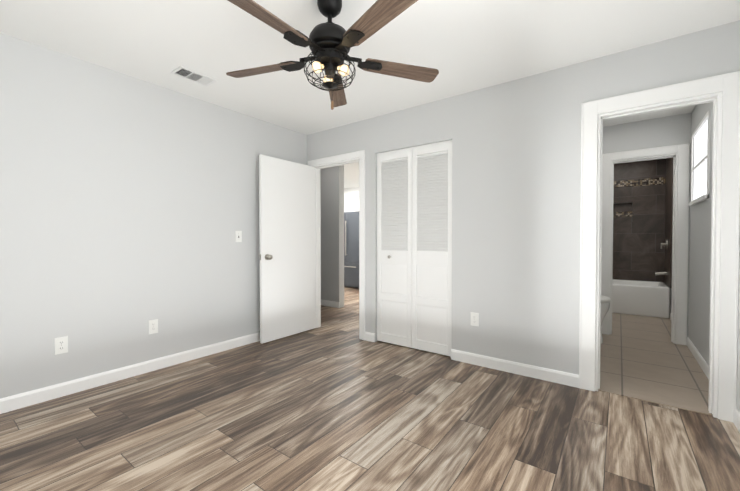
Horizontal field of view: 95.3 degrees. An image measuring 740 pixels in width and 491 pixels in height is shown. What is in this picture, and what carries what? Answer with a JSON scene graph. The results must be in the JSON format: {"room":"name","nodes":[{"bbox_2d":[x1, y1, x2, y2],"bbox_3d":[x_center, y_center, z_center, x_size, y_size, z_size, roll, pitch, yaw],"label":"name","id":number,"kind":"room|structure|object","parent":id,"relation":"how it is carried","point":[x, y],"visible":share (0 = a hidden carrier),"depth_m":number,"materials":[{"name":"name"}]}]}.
{"room":"empty bedroom","nodes":[
{"label":"empty bedroom","id":0,"kind":"room"},
{"bbox_2d":[0,33,306,398],"bbox_3d":[-1.848,-0.148,2.969,0.120,2.440,3.370,1,1,36],"label":"wall","id":1,"kind":"structure","parent":0,"point":[129,206],"depth_m":2.65,"materials":[{"name":"grey paint"}]},
{"bbox_2d":[54,336,67,354],"bbox_3d":[-2.198,0.716,2.401,0.007,0.118,0.072,1,1,36],"label":"electrical outlet","id":2,"kind":"object","parent":1,"relation":"attached to","point":[60,345],"visible":1,"depth_m":2.40,"materials":[{"name":"white plastic"}]},
{"bbox_2d":[0,332,259,413],"bbox_3d":[-1.750,1.024,3.008,0.013,0.095,3.220,1,1,36],"label":"baseboard","id":3,"kind":"structure","parent":1,"relation":"attached to","point":[23,400],"depth_m":2.64,"materials":[{"name":"white wood"}]},
{"bbox_2d":[148,319,157,333],"bbox_3d":[-1.847,0.699,2.876,0.007,0.118,0.072,1,1,36],"label":"electrical outlet","id":4,"kind":"object","parent":1,"relation":"attached to","point":[153,326],"visible":1,"depth_m":2.87,"materials":[{"name":"white plastic"}]},
{"bbox_2d":[235,231,241,241],"bbox_3d":[-1.365,-0.086,3.510,0.015,0.118,0.072,1,1,36],"label":"light switch","id":5,"kind":"object","parent":1,"relation":"attached to","point":[238,236],"visible":1,"depth_m":3.51,"materials":[{"name":"white plastic"}]},
{"bbox_2d":[320,165,344,307],"bbox_3d":[-1.511,-0.199,6.319,2.600,2.440,0.120,1,1,36],"label":"wall","id":6,"kind":"structure","parent":0,"point":[338,200],"depth_m":5.59,"materials":[{"name":"grey paint"}]},
{"bbox_2d":[321,300,338,307],"bbox_3d":[-1.518,0.974,6.260,2.520,0.095,0.013,1,1,36],"label":"baseboard","id":7,"kind":"structure","parent":6,"relation":"attached to","point":[323,302],"depth_m":5.62,"materials":[{"name":"white wood"}]},
{"bbox_2d":[345,187,358,211],"bbox_3d":[1.108,-0.218,7.554,5.345,2.440,0.120,1,1,36],"label":"window","id":8,"kind":"structure","parent":0,"point":[351,194],"depth_m":8.63,"materials":[{"name":"white glass"}]},
{"bbox_2d":[0,287,739,490],"bbox_3d":[0.267,1.089,5.156,7.105,0.100,9.370,1,1,36],"label":"floor","id":9,"kind":"structure","parent":0,"point":[333,402],"depth_m":1.96,"materials":[{"name":"brown wood"}]},
{"bbox_2d":[344,211,358,287],"bbox_3d":[-0.369,0.104,8.072,0.900,1.740,0.790,1,1,36],"label":"fridge","id":10,"kind":"object","parent":9,"relation":"on","point":[351,249],"visible":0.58,"depth_m":7.68,"materials":[{"name":"metal"}]},
{"bbox_2d":[0,0,739,188],"bbox_3d":[0.267,-1.451,5.117,7.105,0.100,9.370,1,1,36],"label":"ceiling","id":11,"kind":"structure","parent":0,"point":[464,46],"depth_m":2.25,"materials":[{"name":"white paint"}]},
{"bbox_2d":[171,66,216,85],"bbox_3d":[-1.422,-1.359,2.731,0.170,0.011,0.290,1,1,36],"label":"ceiling vent","id":12,"kind":"object","parent":11,"relation":"in","point":[191,75],"visible":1,"depth_m":2.72,"materials":[{"name":"white metal"}]},
{"bbox_2d":[226,0,438,109],"bbox_3d":[-0.250,-1.041,1.831,1.285,0.620,1.231,1,1,36],"label":"fan","id":13,"kind":"object","parent":11,"relation":"hanging from","point":[330,43],"visible":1,"depth_m":1.80,"materials":[{"name":"brown wood"}]},
{"bbox_2d":[307,20,739,413],"bbox_3d":[0.759,-0.152,3.212,4.025,2.440,0.120,1,1,36],"label":"wall","id":14,"kind":"structure","parent":0,"point":[516,180],"depth_m":2.78,"materials":[{"name":"grey paint"}]},
{"bbox_2d":[259,154,313,343],"bbox_3d":[-0.928,0.044,3.881,0.171,2.000,0.780,1,1,36],"label":"hall door","id":15,"kind":"structure","parent":14,"relation":"in","point":[286,210],"depth_m":3.82,"materials":[{"name":"white wood"}]},
{"bbox_2d":[308,150,364,339],"bbox_3d":[-0.377,0.003,4.054,0.900,2.105,0.160,1,1,36],"label":"door frame","id":16,"kind":"structure","parent":14,"relation":"attached to","point":[336,160],"depth_m":3.97,"materials":[{"name":"white wood"}]},
{"bbox_2d":[377,142,451,355],"bbox_3d":[0.424,0.044,3.421,0.868,2.019,0.065,1,1,36],"label":"bifold closet door","id":17,"kind":"structure","parent":14,"relation":"in","point":[414,248],"depth_m":3.40,"materials":[{"name":"white wood"}]},
{"bbox_2d":[377,140,451,155],"bbox_3d":[0.441,-0.978,3.429,0.876,0.020,0.040,1,1,36],"label":"trim","id":18,"kind":"structure","parent":14,"relation":"attached to","point":[443,142],"depth_m":3.39,"materials":[{"name":"white wood"}]},
{"bbox_2d":[471,312,478,325],"bbox_3d":[0.935,0.666,3.016,0.072,0.118,0.007,1,1,36],"label":"electrical outlet","id":19,"kind":"object","parent":14,"relation":"attached to","point":[474,319],"visible":1,"depth_m":3.01,"materials":[{"name":"white plastic"}]},
{"bbox_2d":[451,349,578,387],"bbox_3d":[1.168,1.027,2.845,1.018,0.095,0.013,1,1,36],"label":"baseboard","id":20,"kind":"structure","parent":14,"relation":"attached to","point":[546,374],"depth_m":2.79,"materials":[{"name":"white wood"}]},
{"bbox_2d":[579,71,739,421],"bbox_3d":[1.945,0.017,2.339,0.816,2.130,0.160,1,1,36],"label":"door frame","id":21,"kind":"structure","parent":14,"relation":"attached to","point":[724,267],"depth_m":2.15,"materials":[{"name":"white wood"}]},
{"bbox_2d":[603,113,686,312],"bbox_3d":[2.810,-0.164,3.997,1.380,2.440,0.120,1,1,36],"label":"wall","id":22,"kind":"structure","parent":0,"point":[663,131],"depth_m":3.73,"materials":[{"name":"grey paint"}]},
{"bbox_2d":[601,143,689,345],"bbox_3d":[3.068,-0.001,3.809,0.751,2.120,0.160,1,1,36],"label":"door frame","id":23,"kind":"structure","parent":22,"relation":"attached to","point":[679,153],"depth_m":3.62,"materials":[{"name":"white wood"}]},
{"bbox_2d":[598,313,712,415],"bbox_3d":[2.922,1.051,4.151,1.400,0.006,4.130,1,1,36],"label":"bathroom tile floor","id":24,"kind":"structure","parent":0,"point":[644,358],"depth_m":2.95,"materials":[{"name":"beige tile"}]},
{"bbox_2d":[601,295,610,342],"bbox_3d":[2.266,0.618,3.802,0.730,0.884,0.420,1,1,36],"label":"toilet","id":25,"kind":"object","parent":24,"relation":"on","point":[605,302],"visible":0.17,"depth_m":3.56,"materials":[{"name":"ceramic"}]},
{"bbox_2d":[612,279,669,318],"bbox_3d":[3.869,0.810,5.429,1.372,0.450,0.758,1,1,36],"label":"bathtub","id":26,"kind":"object","parent":24,"relation":"on","point":[643,298],"visible":0.44,"depth_m":4.93,"materials":[{"name":"ceramic"}]},
{"bbox_2d":[687,102,739,411],"bbox_3d":[2.554,-0.139,2.372,0.140,2.440,7.640,1,1,36],"label":"wall","id":27,"kind":"structure","parent":0,"point":[699,217],"depth_m":3.05,"materials":[{"name":"grey paint"}]},
{"bbox_2d":[613,159,664,281],"bbox_3d":[4.122,-0.408,5.753,1.400,1.995,0.093,1,1,36],"label":"tiled wall","id":28,"kind":"structure","parent":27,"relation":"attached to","point":[642,209],"depth_m":5.50,"materials":[{"name":"tile"}]},
{"bbox_2d":[661,158,672,287],"bbox_3d":[4.425,-0.396,4.995,0.012,1.995,0.750,1,1,36],"label":"tiled wall","id":29,"kind":"structure","parent":27,"relation":"attached to","point":[668,161],"depth_m":4.92,"materials":[{"name":"tile"}]},
{"bbox_2d":[655,239,667,274],"bbox_3d":[4.354,0.186,5.038,0.137,0.552,0.160,1,1,36],"label":"tub faucet","id":30,"kind":"object","parent":29,"relation":"attached to","point":[666,248],"visible":1,"depth_m":5.01,"materials":[{"name":"silver metal"}]},
{"bbox_2d":[687,337,708,379],"bbox_3d":[2.826,1.026,2.853,0.013,0.095,1.730,1,1,36],"label":"baseboard","id":31,"kind":"structure","parent":27,"relation":"attached to","point":[702,363],"depth_m":3.02,"materials":[{"name":"white wood"}]},
{"bbox_2d":[688,110,710,205],"bbox_3d":[3.025,-0.750,3.102,0.040,0.720,0.810,1,1,36],"label":"bathroom window","id":32,"kind":"structure","parent":27,"relation":"in","point":[700,143],"depth_m":3.07,"materials":[{"name":"white glass"}]},
{"bbox_2d":[733,408,739,432],"bbox_3d":[1.276,1.058,0.772,0.013,0.095,3.220,1,1,36],"label":"baseboard","id":33,"kind":"structure","parent":27,"relation":"attached to","point":[736,414],"depth_m":2.00,"materials":[{"name":"white wood"}]}
]}

